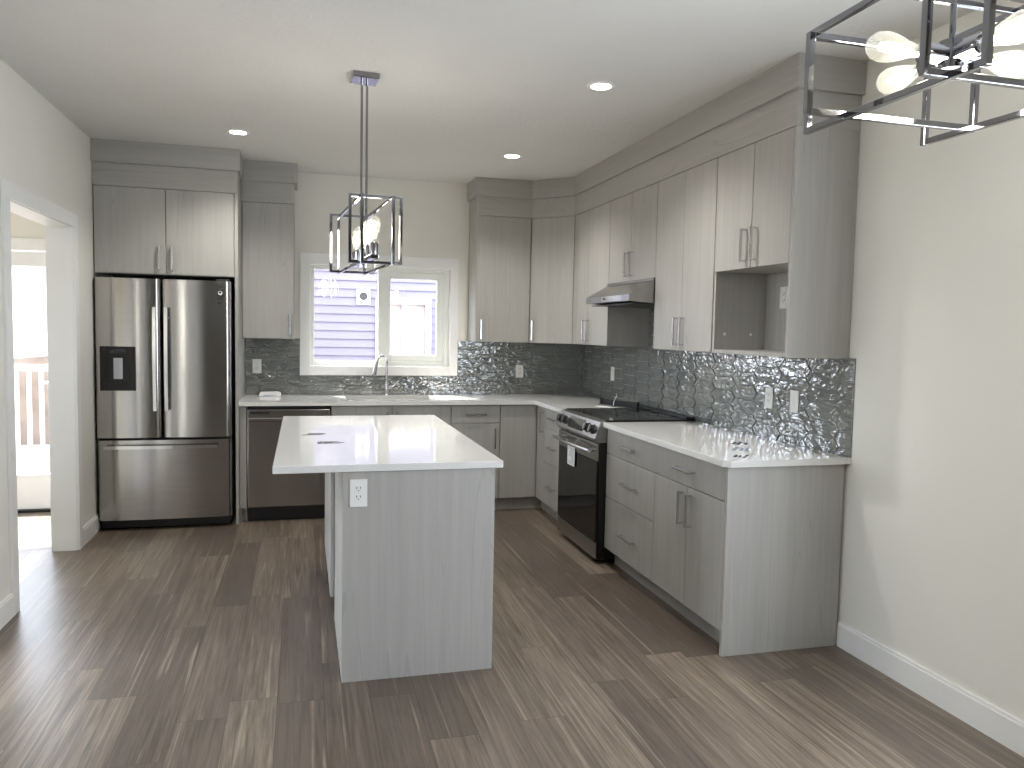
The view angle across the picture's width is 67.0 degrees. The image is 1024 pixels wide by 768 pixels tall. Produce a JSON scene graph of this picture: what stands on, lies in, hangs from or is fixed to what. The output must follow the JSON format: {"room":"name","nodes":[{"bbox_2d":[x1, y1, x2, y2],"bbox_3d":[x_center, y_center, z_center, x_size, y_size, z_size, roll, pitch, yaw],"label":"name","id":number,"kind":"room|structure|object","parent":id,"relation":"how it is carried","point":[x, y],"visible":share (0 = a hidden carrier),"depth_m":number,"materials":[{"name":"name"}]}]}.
{"room":"kitchen","nodes":[
{"label":"kitchen","id":0,"kind":"room"},
{"bbox_2d":[0,59,102,601],"bbox_3d":[-1.428,0.099,-0.323,0.135,2.715,13.110,0,4,-15],"label":"wall","id":1,"kind":"structure","parent":0,"point":[43,153],"depth_m":4.45,"materials":[{"name":"beige paint"}]},
{"bbox_2d":[0,178,83,615],"bbox_3d":[-2.698,0.040,4.358,0.167,2.145,1.265,0,4,-15],"label":"trim","id":2,"kind":"structure","parent":1,"relation":"attached to","point":[61,224],"depth_m":4.86,"materials":[{"name":"white paint"}]},
{"bbox_2d":[0,514,101,629],"bbox_3d":[-1.382,1.395,-0.215,0.014,0.118,13.110,0,4,-15],"label":"baseboard","id":3,"kind":"structure","parent":1,"relation":"attached to","point":[93,526],"depth_m":3.82,"materials":[{"name":"white paint"}]},
{"bbox_2d":[10,172,583,420],"bbox_3d":[-2.510,-0.371,6.236,6.820,2.715,0.150,0,4,-15],"label":"wall","id":4,"kind":"structure","parent":0,"point":[435,214],"depth_m":6.48,"materials":[{"name":"beige paint"}]},
{"bbox_2d":[11,237,50,512],"bbox_3d":[-4.317,-0.058,5.754,2.040,2.085,0.179,0,4,-15],"label":"door","id":5,"kind":"structure","parent":4,"relation":"in","point":[33,490],"depth_m":5.94,"materials":[{"name":"white paint"}]},
{"bbox_2d":[93,185,234,281],"bbox_3d":[-2.522,-1.091,5.740,0.921,0.598,0.692,0,4,-15],"label":"upper cabinet","id":6,"kind":"object","parent":4,"relation":"attached to","point":[146,233],"visible":0.98,"depth_m":5.44,"materials":[{"name":"grey wood"}]},
{"bbox_2d":[90,138,296,209],"bbox_3d":[-2.307,-1.542,5.771,1.354,0.306,0.680,0,4,-15],"label":"soffit","id":7,"kind":"structure","parent":6,"relation":"on","point":[120,163],"depth_m":5.44,"materials":[{"name":"grey wood"}]},
{"bbox_2d":[242,202,294,338],"bbox_3d":[-1.917,-0.881,6.099,0.384,1.040,0.347,0,4,-15],"label":"upper cabinet","id":8,"kind":"object","parent":4,"relation":"attached to","point":[268,229],"visible":1,"depth_m":5.96,"materials":[{"name":"grey wood"}]},
{"bbox_2d":[300,252,458,375],"bbox_3d":[-1.121,-0.579,6.579,1.320,1.006,0.146,0,4,-15],"label":"window","id":9,"kind":"structure","parent":4,"relation":"in","point":[444,271],"depth_m":6.58,"materials":[{"name":"white paint"}]},
{"bbox_2d":[245,338,583,394],"bbox_3d":[-0.758,-0.142,6.644,2.906,0.463,0.010,0,4,-15],"label":"tile backsplash","id":10,"kind":"structure","parent":4,"relation":"attached to","point":[482,367],"depth_m":6.73,"materials":[{"name":"grey tile"}]},
{"bbox_2d":[252,359,261,372],"bbox_3d":[-2.072,-0.145,6.281,0.070,0.114,0.007,0,4,-15],"label":"outlet","id":11,"kind":"object","parent":10,"relation":"attached to","point":[256,363],"visible":1,"depth_m":6.28,"materials":[{"name":"white plastic"}]},
{"bbox_2d":[255,362,258,369],"bbox_3d":[-2.071,-0.145,6.278,0.033,0.068,0.002,0,4,-15],"label":"receptacle","id":12,"kind":"object","parent":11,"relation":"attached to","point":[256,363],"depth_m":6.28,"materials":[{"name":"white plastic"}]},
{"bbox_2d":[516,365,522,377],"bbox_3d":[0.067,-0.112,6.863,0.070,0.114,0.007,0,4,-15],"label":"outlet","id":13,"kind":"object","parent":10,"relation":"attached to","point":[519,368],"visible":1,"depth_m":6.86,"materials":[{"name":"white plastic"}]},
{"bbox_2d":[467,216,530,342],"bbox_3d":[-0.106,-0.879,6.590,0.471,1.040,0.347,0,4,-15],"label":"upper cabinet","id":14,"kind":"object","parent":4,"relation":"attached to","point":[499,247],"visible":1,"depth_m":6.46,"materials":[{"name":"grey wood"}]},
{"bbox_2d":[529,216,574,343],"bbox_3d":[0.449,-0.869,6.606,0.612,1.040,0.608,0,4,-15],"label":"upper cabinet","id":15,"kind":"object","parent":4,"relation":"attached to","point":[553,238],"visible":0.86,"depth_m":6.41,"materials":[{"name":"grey wood"}]},
{"bbox_2d":[467,52,866,219],"bbox_3d":[0.736,-1.439,5.146,0.707,0.306,3.710,-1,4,-28],"label":"soffit","id":16,"kind":"structure","parent":15,"relation":"on","point":[770,103],"depth_m":4.32,"materials":[{"name":"grey wood"}]},
{"bbox_2d":[0,0,996,183],"bbox_3d":[-0.823,-1.314,-0.263,6.970,0.120,13.410,0,4,-15],"label":"ceiling","id":17,"kind":"structure","parent":0,"point":[463,85],"depth_m":3.69,"materials":[{"name":"paint"}]},
{"bbox_2d":[226,129,249,134],"bbox_3d":[-1.776,-1.631,5.011,0.148,0.005,0.148,0,4,-15],"label":"recessed light","id":18,"kind":"object","parent":17,"relation":"in","point":[231,131],"visible":1,"depth_m":5.00,"materials":[{"name":"white paint"}]},
{"bbox_2d":[329,70,402,274],"bbox_3d":[-0.743,-1.055,3.876,0.249,0.957,0.800,0,4,-20],"label":"pendant light","id":19,"kind":"object","parent":17,"relation":"hanging from","point":[367,253],"visible":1,"depth_m":3.79,"materials":[{"name":"silver metal"}]},
{"bbox_2d":[352,252,355,259],"bbox_3d":[-0.838,-0.678,4.158,0.040,0.062,0.040,0,4,-20],"label":"socket","id":20,"kind":"object","parent":19,"relation":"attached to","point":[354,253],"depth_m":4.14,"materials":[{"name":"silver metal"}]},
{"bbox_2d":[356,249,359,259],"bbox_3d":[-0.791,-0.668,4.031,0.040,0.062,0.040,0,4,-20],"label":"socket","id":21,"kind":"object","parent":19,"relation":"attached to","point":[357,251],"depth_m":4.01,"materials":[{"name":"silver metal"}]},
{"bbox_2d":[365,244,369,256],"bbox_3d":[-0.698,-0.649,3.779,0.040,0.062,0.040,0,4,-20],"label":"socket","id":22,"kind":"object","parent":19,"relation":"attached to","point":[367,247],"depth_m":3.76,"materials":[{"name":"silver metal"}]},
{"bbox_2d":[370,242,377,253],"bbox_3d":[-0.652,-0.640,3.652,0.040,0.062,0.040,0,4,-20],"label":"socket","id":23,"kind":"object","parent":19,"relation":"attached to","point":[373,245],"depth_m":3.63,"materials":[{"name":"silver metal"}]},
{"bbox_2d":[502,154,521,158],"bbox_3d":[0.000,-1.632,5.542,0.148,0.005,0.148,0,4,-15],"label":"recessed light","id":24,"kind":"object","parent":17,"relation":"in","point":[510,156],"visible":1,"depth_m":5.54,"materials":[{"name":"white paint"}]},
{"bbox_2d":[586,81,615,90],"bbox_3d":[0.453,-1.513,3.930,0.148,0.005,0.148,0,4,-15],"label":"recessed light","id":25,"kind":"object","parent":17,"relation":"in","point":[599,85],"visible":1,"depth_m":3.92,"materials":[{"name":"white paint"}]},
{"bbox_2d":[803,0,1023,145],"bbox_3d":[0.927,-0.965,1.629,0.509,0.765,0.520,0,4,-15],"label":"chandelier","id":26,"kind":"object","parent":17,"relation":"hanging from","point":[961,57],"visible":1,"depth_m":1.66,"materials":[{"name":"silver metal"}]},
{"bbox_2d":[916,62,936,72],"bbox_3d":[0.929,-0.707,1.705,0.042,0.042,0.062,0,4,-15],"label":"socket","id":27,"kind":"object","parent":26,"relation":"attached to","point":[917,65],"depth_m":1.72,"materials":[{"name":"silver metal"}]},
{"bbox_2d":[914,42,949,64],"bbox_3d":[0.894,-0.703,1.645,0.062,0.042,0.042,0,4,-15],"label":"socket","id":28,"kind":"object","parent":26,"relation":"attached to","point":[940,52],"depth_m":1.63,"materials":[{"name":"silver metal"}]},
{"bbox_2d":[952,33,981,61],"bbox_3d":[0.954,-0.700,1.611,0.042,0.042,0.062,0,4,-15],"label":"socket","id":29,"kind":"object","parent":26,"relation":"attached to","point":[963,50],"depth_m":1.60,"materials":[{"name":"silver metal"}]},
{"bbox_2d":[964,55,980,64],"bbox_3d":[0.989,-0.703,1.671,0.062,0.042,0.042,0,4,-15],"label":"socket","id":30,"kind":"object","parent":26,"relation":"attached to","point":[978,57],"depth_m":1.65,"materials":[{"name":"silver metal"}]},
{"bbox_2d":[0,505,1023,767],"bbox_3d":[-0.807,1.514,-0.050,6.820,0.120,13.410,0,4,-15],"label":"floor","id":31,"kind":"structure","parent":0,"point":[198,645],"depth_m":3.22,"materials":[{"name":"wood"}]},
{"bbox_2d":[94,275,235,528],"bbox_3d":[-2.537,0.117,5.766,0.893,1.780,0.749,0,4,-15],"label":"refrigerator","id":32,"kind":"object","parent":31,"relation":"on","point":[165,348],"visible":1,"depth_m":5.46,"materials":[{"name":"metal"}]},
{"bbox_2d":[235,193,244,523],"bbox_3d":[-2.088,-0.189,5.942,0.022,2.408,0.658,0,4,-15],"label":"panel","id":33,"kind":"object","parent":31,"relation":"on","point":[239,341],"visible":0.68,"depth_m":5.68,"materials":[{"name":"grey wood"}]},
{"bbox_2d":[239,406,247,521],"bbox_3d":[-2.071,0.576,6.016,0.048,0.874,0.613,0,4,-15],"label":"filler panel","id":34,"kind":"object","parent":31,"relation":"on","point":[242,409],"visible":0.93,"depth_m":5.73,"materials":[{"name":"grey wood"}]},
{"bbox_2d":[247,406,329,520],"bbox_3d":[-1.746,0.579,6.077,0.594,0.872,0.629,0,4,-15],"label":"dishwasher","id":35,"kind":"object","parent":31,"relation":"on","point":[271,496],"visible":0.55,"depth_m":5.78,"materials":[{"name":"silver metal"}]},
{"bbox_2d":[330,405,450,424],"bbox_3d":[-1.009,0.578,6.287,0.922,0.874,0.647,0,4,-15],"label":"base cabinet","id":36,"kind":"object","parent":31,"relation":"on","point":[443,412],"visible":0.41,"depth_m":5.99,"materials":[{"name":"grey wood"}]},
{"bbox_2d":[325,468,494,682],"bbox_3d":[-0.624,0.734,4.075,0.658,0.880,1.733,0,4,-15],"label":"base cabinet","id":37,"kind":"object","parent":31,"relation":"on","point":[410,569],"visible":0.72,"depth_m":3.25,"materials":[{"name":"grey wood"}]},
{"bbox_2d":[350,479,366,506],"bbox_3d":[-0.625,0.445,3.149,0.070,0.114,0.007,0,4,-15],"label":"outlet","id":38,"kind":"object","parent":37,"relation":"attached to","point":[358,487],"visible":1,"depth_m":3.15,"materials":[{"name":"white plastic"}]},
{"bbox_2d":[354,485,362,501],"bbox_3d":[-0.625,0.445,3.147,0.033,0.068,0.002,0,4,-15],"label":"receptacle","id":39,"kind":"object","parent":38,"relation":"attached to","point":[358,489],"depth_m":3.15,"materials":[{"name":"white plastic"}]},
{"bbox_2d":[272,415,502,473],"bbox_3d":[-0.725,0.278,4.035,0.941,0.030,1.793,0,4,-15],"label":"countertop","id":40,"kind":"structure","parent":37,"relation":"on","point":[371,442],"depth_m":3.62,"materials":[{"name":"white stone"}]},
{"bbox_2d":[318,441,343,443],"bbox_3d":[-0.872,0.281,3.719,0.125,0.001,0.076,0,4,-15],"label":"stamp","id":41,"kind":"object","parent":40,"relation":"on","point":[320,442],"visible":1,"depth_m":3.71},
{"bbox_2d":[450,405,499,509],"bbox_3d":[-0.370,0.579,6.460,0.398,0.874,0.647,0,4,-15],"label":"base cabinet","id":42,"kind":"object","parent":31,"relation":"on","point":[479,423],"visible":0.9,"depth_m":6.17,"materials":[{"name":"grey wood"}]},
{"bbox_2d":[496,405,551,515],"bbox_3d":[0.292,0.587,6.547,0.922,0.874,0.826,0,4,-15],"label":"base cabinet","id":43,"kind":"object","parent":31,"relation":"on","point":[522,427],"visible":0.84,"depth_m":6.27,"materials":[{"name":"grey wood"}]},
{"bbox_2d":[239,394,624,412],"bbox_3d":[-0.584,0.151,6.013,2.916,0.030,1.358,0,4,-15],"label":"countertop","id":44,"kind":"structure","parent":43,"relation":"on","point":[555,402],"depth_m":6.16,"materials":[{"name":"white stone"}]},
{"bbox_2d":[259,391,280,395],"bbox_3d":[-1.947,0.078,6.223,0.169,0.034,0.092,0,4,-15],"label":"paper packet","id":45,"kind":"object","parent":44,"relation":"on","point":[266,393],"visible":1,"depth_m":6.18,"materials":[{"name":"white paper"}]},
{"bbox_2d":[347,399,394,399],"bbox_3d":[-0.999,0.237,6.288,0.725,0.194,0.385,0,4,-15],"label":"sink","id":46,"kind":"object","parent":44,"relation":"in","point":[347,399],"visible":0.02,"depth_m":6.42,"materials":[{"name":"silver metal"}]},
{"bbox_2d":[372,354,398,394],"bbox_3d":[-1.073,-0.075,6.454,0.249,0.343,0.092,-2,5,-41],"label":"faucet","id":47,"kind":"object","parent":44,"relation":"on","point":[387,387],"visible":1,"depth_m":6.48,"materials":[{"name":"silver metal"}]},
{"bbox_2d":[611,393,618,406],"bbox_3d":[0.785,0.120,5.886,0.059,0.104,0.035,0,4,-15],"label":"bracket","id":48,"kind":"object","parent":44,"relation":"on","point":[617,394],"visible":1,"depth_m":5.88,"materials":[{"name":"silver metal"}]},
{"bbox_2d":[600,398,638,407],"bbox_3d":[0.812,0.146,5.910,0.042,0.049,0.414,-2,5,-35],"label":"trim strip","id":49,"kind":"object","parent":44,"relation":"on","point":[603,401],"visible":0.79,"depth_m":5.89,"materials":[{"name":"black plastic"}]},
{"bbox_2d":[543,408,560,519],"bbox_3d":[0.601,0.635,5.934,0.647,0.874,0.519,0,4,-15],"label":"base cabinet","id":50,"kind":"object","parent":31,"relation":"on","point":[551,453],"visible":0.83,"depth_m":5.93,"materials":[{"name":"grey wood"}]},
{"bbox_2d":[553,406,695,561],"bbox_3d":[0.720,0.651,5.300,0.749,0.932,0.760,0,4,-15],"label":"range","id":51,"kind":"object","parent":31,"relation":"on","point":[581,487],"visible":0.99,"depth_m":5.10,"materials":[{"name":"black glass"}]},
{"bbox_2d":[566,439,574,466],"bbox_3d":[0.386,0.465,5.283,0.040,0.183,0.145,0,4,-15],"label":"tag","id":52,"kind":"object","parent":51,"relation":"hanging from","point":[571,450],"visible":0.93,"depth_m":5.28,"materials":[{"name":"white paper"}]},
{"bbox_2d":[566,408,695,421],"bbox_3d":[0.789,0.213,5.287,0.623,0.024,0.760,0,4,-15],"label":"cooktop","id":53,"kind":"object","parent":51,"relation":"in","point":[599,414],"depth_m":5.18,"materials":[{"name":"black glass"}]},
{"bbox_2d":[604,429,844,656],"bbox_3d":[1.055,0.758,4.258,0.647,0.874,1.430,0,4,-15],"label":"base cabinet","id":54,"kind":"object","parent":31,"relation":"on","point":[750,556],"visible":0.98,"depth_m":3.62,"materials":[{"name":"grey wood"}]},
{"bbox_2d":[603,421,850,467],"bbox_3d":[1.075,0.307,4.218,0.654,0.030,1.456,0,4,-15],"label":"countertop","id":55,"kind":"structure","parent":54,"relation":"on","point":[709,443],"depth_m":3.94,"materials":[{"name":"white stone"}]},
{"bbox_2d":[732,447,749,450],"bbox_3d":[1.133,0.321,3.815,0.081,0.001,0.122,3,4,23],"label":"stamp","id":56,"kind":"object","parent":55,"relation":"on","point":[735,448],"visible":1,"depth_m":3.80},
{"bbox_2d":[836,0,1023,721],"bbox_3d":[2.459,0.110,0.654,0.150,2.715,13.260,0,4,-15],"label":"wall","id":57,"kind":"structure","parent":0,"point":[931,570],"depth_m":3.08,"materials":[{"name":"beige paint"}]},
{"bbox_2d":[572,202,649,346],"bbox_3d":[0.745,-0.821,5.981,0.367,1.040,0.750,0,4,-15],"label":"upper cabinet","id":58,"kind":"object","parent":57,"relation":"attached to","point":[601,326],"visible":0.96,"depth_m":5.78,"materials":[{"name":"grey wood"}]},
{"bbox_2d":[609,182,657,283],"bbox_3d":[0.948,-0.990,5.236,0.367,0.593,0.760,0,4,-15],"label":"upper cabinet","id":59,"kind":"object","parent":57,"relation":"attached to","point":[633,228],"visible":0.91,"depth_m":5.16,"materials":[{"name":"grey wood"}]},
{"bbox_2d":[586,278,654,307],"bbox_3d":[0.869,-0.612,5.243,0.499,0.165,0.756,0,4,-15],"label":"range hood","id":60,"kind":"object","parent":59,"relation":"attached to","point":[640,293],"visible":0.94,"depth_m":5.04,"materials":[{"name":"silver metal"}]},
{"bbox_2d":[649,308,653,346],"bbox_3d":[1.109,-0.390,5.324,0.010,0.286,0.758,0,4,-15],"label":"tile backsplash","id":61,"kind":"structure","parent":57,"relation":"attached to","point":[651,317],"depth_m":5.65,"materials":[{"name":"grey tile"}]},
{"bbox_2d":[653,158,718,352],"bbox_3d":[1.137,-0.714,4.537,0.367,1.040,0.716,0,4,-15],"label":"upper cabinet","id":62,"kind":"object","parent":57,"relation":"attached to","point":[687,200],"visible":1,"depth_m":4.44,"materials":[{"name":"grey wood"}]},
{"bbox_2d":[583,345,855,457],"bbox_3d":[1.115,-0.013,5.303,0.010,0.463,3.571,0,4,-15],"label":"tile backsplash","id":63,"kind":"structure","parent":57,"relation":"attached to","point":[723,390],"depth_m":4.51,"materials":[{"name":"grey tile"}]},
{"bbox_2d":[611,367,614,380],"bbox_3d":[0.825,-0.084,6.346,0.006,0.114,0.070,0,4,-15],"label":"light switch","id":64,"kind":"object","parent":63,"relation":"attached to","point":[612,368],"visible":1,"depth_m":6.34,"materials":[{"name":"white plastic"}]},
{"bbox_2d":[765,387,772,408],"bbox_3d":[1.402,0.075,4.219,0.007,0.114,0.070,0,4,-15],"label":"outlet","id":65,"kind":"object","parent":63,"relation":"attached to","point":[768,390],"visible":1,"depth_m":4.21,"materials":[{"name":"white plastic"}]},
{"bbox_2d":[766,391,770,403],"bbox_3d":[1.399,0.075,4.218,0.002,0.068,0.033,0,4,-15],"label":"receptacle","id":66,"kind":"object","parent":65,"relation":"attached to","point":[768,393],"depth_m":4.22,"materials":[{"name":"white plastic"}]},
{"bbox_2d":[789,390,798,412],"bbox_3d":[1.460,0.091,4.002,0.006,0.114,0.070,0,4,-15],"label":"light switch","id":67,"kind":"object","parent":63,"relation":"attached to","point":[794,395],"visible":1,"depth_m":4.00,"materials":[{"name":"white plastic"}]},
{"bbox_2d":[712,125,859,358],"bbox_3d":[1.321,-0.663,3.860,0.367,1.042,0.682,0,4,-15],"label":"upper cabinet","id":68,"kind":"object","parent":57,"relation":"attached to","point":[787,199],"visible":1,"depth_m":3.58,"materials":[{"name":"grey wood"}]},
{"bbox_2d":[780,287,787,308],"bbox_3d":[1.432,-0.454,4.068,0.007,0.114,0.070,0,4,-15],"label":"outlet","id":69,"kind":"object","parent":68,"relation":"attached to","point":[783,290],"visible":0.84,"depth_m":4.07,"materials":[{"name":"white plastic"}]},
{"bbox_2d":[781,291,785,303],"bbox_3d":[1.429,-0.454,4.068,0.002,0.068,0.033,0,4,-15],"label":"receptacle","id":70,"kind":"object","parent":69,"relation":"attached to","point":[783,293],"depth_m":4.07,"materials":[{"name":"white plastic"}]},
{"bbox_2d":[836,621,1023,756],"bbox_3d":[2.799,1.526,-0.919,0.014,0.118,9.552,0,4,-15],"label":"baseboard","id":71,"kind":"structure","parent":57,"relation":"attached to","point":[999,725],"depth_m":3.10,"materials":[{"name":"white paint"}]},
{"label":"outside","id":72,"kind":"structure","parent":0,"visible":0},
{"bbox_2d":[16,455,49,473],"bbox_3d":[-1.995,1.300,7.346,60.000,0.250,75.000,0,4,-15],"label":"ground","id":73,"kind":"structure","parent":72,"point":[29,464],"depth_m":9.30,"materials":[{"name":"white"}]},
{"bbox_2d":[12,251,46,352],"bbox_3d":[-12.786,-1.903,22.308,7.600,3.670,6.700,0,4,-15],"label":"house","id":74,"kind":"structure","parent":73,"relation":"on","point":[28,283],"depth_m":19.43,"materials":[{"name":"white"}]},
{"bbox_2d":[14,352,48,445],"bbox_3d":[-8.622,0.024,12.206,7.750,1.370,4.000,0,4,-15],"label":"bank","id":75,"kind":"object","parent":73,"relation":"on","point":[39,357],"visible":0.02,"depth_m":10.69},
{"bbox_2d":[314,269,435,360],"bbox_3d":[-0.201,-2.013,13.067,9.550,5.650,6.450,0,4,-15],"label":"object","id":76,"kind":"structure","parent":73,"relation":"on","point":[345,304],"depth_m":9.80,"materials":[{"name":"purple"}]},
{"bbox_2d":[356,289,369,304],"bbox_3d":[-1.877,-1.099,9.768,0.170,0.190,0.051,0,4,-15],"label":"vent","id":77,"kind":"object","parent":76,"relation":"attached to","point":[362,295],"depth_m":9.76,"materials":[{"name":"paint"}]},
{"bbox_2d":[390,304,425,354],"bbox_3d":[-1.409,-0.608,9.987,0.610,0.880,0.010,0,4,-15],"label":"window","id":78,"kind":"structure","parent":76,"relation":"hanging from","point":[415,315],"depth_m":9.99,"materials":[{"name":"glass"}]},
{"bbox_3d":[-4.797,1.010,6.600,3.200,0.140,1.530,0,4,-15],"label":"deck","id":79,"kind":"object","parent":73,"relation":"on","visible":0},
{"bbox_2d":[14,364,49,455],"bbox_3d":[-4.958,0.339,7.198,3.210,1.110,0.090,0,4,-15],"label":"railing","id":80,"kind":"object","parent":79,"relation":"on","point":[30,449],"visible":0.14,"depth_m":7.29,"materials":[{"name":"white wood"}]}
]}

